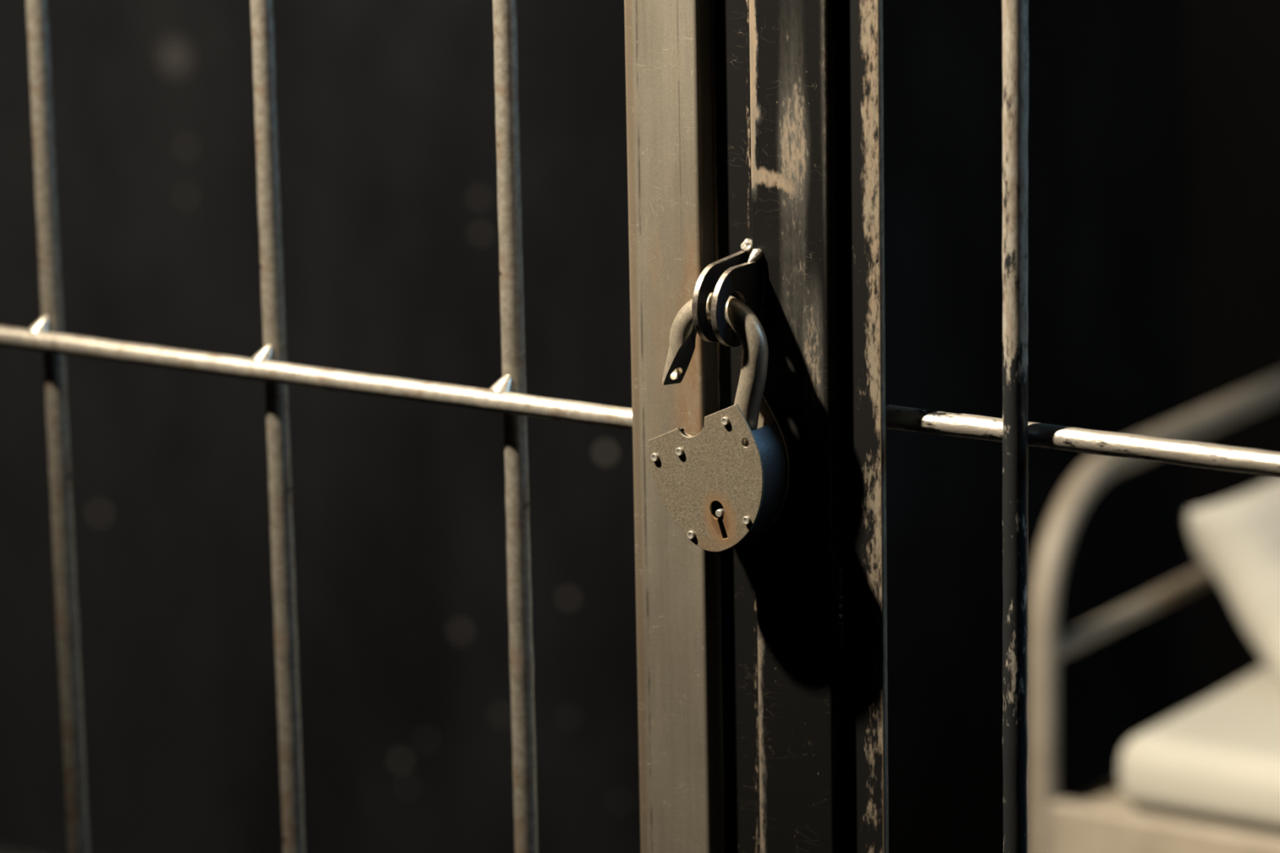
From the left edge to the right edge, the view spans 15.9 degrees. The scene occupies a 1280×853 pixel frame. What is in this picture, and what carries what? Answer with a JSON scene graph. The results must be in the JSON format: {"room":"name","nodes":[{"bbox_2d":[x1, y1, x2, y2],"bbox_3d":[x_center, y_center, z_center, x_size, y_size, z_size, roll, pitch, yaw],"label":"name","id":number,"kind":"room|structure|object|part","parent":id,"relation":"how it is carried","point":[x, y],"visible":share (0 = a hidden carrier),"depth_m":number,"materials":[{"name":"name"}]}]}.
{"room":"prison interior","nodes":[
{"label":"prison interior","id":0,"kind":"room"},
{"bbox_2d":[0,0,1187,852],"bbox_3d":[-0.902,-1.281,5.728,3.220,3.300,1.150,8,16,33],"label":"wall","id":1,"kind":"structure","parent":0,"point":[386,108],"depth_m":4.98,"materials":[{"name":"paint"}]},
{"bbox_2d":[1181,0,1279,711],"bbox_3d":[2.430,-0.961,4.090,4.180,3.300,0.250,8,16,33],"label":"wall","id":2,"kind":"structure","parent":0,"point":[1232,295],"depth_m":5.31,"materials":[{"name":"paint"}]},
{"bbox_3d":[-0.508,1.107,2.962,7.400,0.100,6.150,8,16,33],"label":"floor","id":3,"kind":"structure","parent":0,"visible":0},
{"bbox_2d":[691,0,1279,852],"bbox_3d":[0.574,0.016,2.355,1.279,2.259,0.099,8,16,33],"label":"bars","id":4,"kind":"object","parent":3,"relation":"on","point":[797,85],"visible":0.98,"depth_m":2.67,"materials":[{"name":"black paint"}]},
{"bbox_2d":[0,0,724,852],"bbox_3d":[-0.431,-0.116,3.025,1.149,2.152,0.040,8,16,33],"label":"door","id":5,"kind":"structure","parent":4,"relation":"attached to","point":[669,91],"depth_m":2.78,"materials":[{"name":"metal"}]},
{"bbox_2d":[648,292,789,551],"bbox_3d":[0.045,-0.004,2.675,0.079,0.152,0.032,8,16,33],"label":"padlock","id":6,"kind":"object","parent":4,"relation":"hanging from","point":[723,486],"visible":0.99,"depth_m":2.67,"materials":[{"name":"metal"}]},
{"bbox_3d":[0.039,0.029,2.671,0.079,0.091,0.002,8,16,33],"label":"plate","id":7,"kind":"part","parent":6,"relation":"part of","materials":[{"name":"metal"}]},
{"bbox_3d":[0.054,0.023,2.694,0.079,0.091,0.002,8,16,33],"label":"plate","id":8,"kind":"part","parent":6,"relation":"part of","materials":[{"name":"metal"}]},
{"bbox_3d":[0.099,-0.052,2.687,0.053,2.260,0.040,8,16,33],"label":"post","id":9,"kind":"part","parent":4,"relation":"part of","materials":[{"name":"black metal"}]},
{"bbox_2d":[1027,372,1279,852],"bbox_3d":[1.367,0.432,3.863,1.954,0.732,0.784,8,16,33],"label":"bed","id":10,"kind":"object","parent":3,"relation":"on","point":[1102,820],"visible":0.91,"depth_m":4.04,"materials":[{"name":"beige metal"}]},
{"bbox_3d":[0.562,0.128,4.336,0.019,0.019,0.750,8,16,33],"label":"cross rail","id":11,"kind":"part","parent":10,"relation":"part of","materials":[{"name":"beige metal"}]},
{"bbox_3d":[1.160,0.478,3.555,1.920,0.086,0.020,8,16,33],"label":"rail","id":12,"kind":"part","parent":10,"relation":"part of","materials":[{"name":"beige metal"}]},
{"bbox_2d":[1119,664,1279,833],"bbox_3d":[1.363,0.334,3.839,1.802,0.074,0.721,8,16,33],"label":"mattress","id":13,"kind":"object","parent":10,"relation":"on","point":[1217,759],"visible":0.99,"depth_m":4.01,"materials":[{"name":"fabric"}]},
{"bbox_2d":[1183,476,1279,679],"bbox_3d":[0.690,0.106,4.318,0.170,0.174,0.540,8,16,33],"label":"pillow","id":14,"kind":"object","parent":13,"relation":"on","point":[1237,539],"visible":1,"depth_m":4.12,"materials":[{"name":"beige fabric"}]}
]}

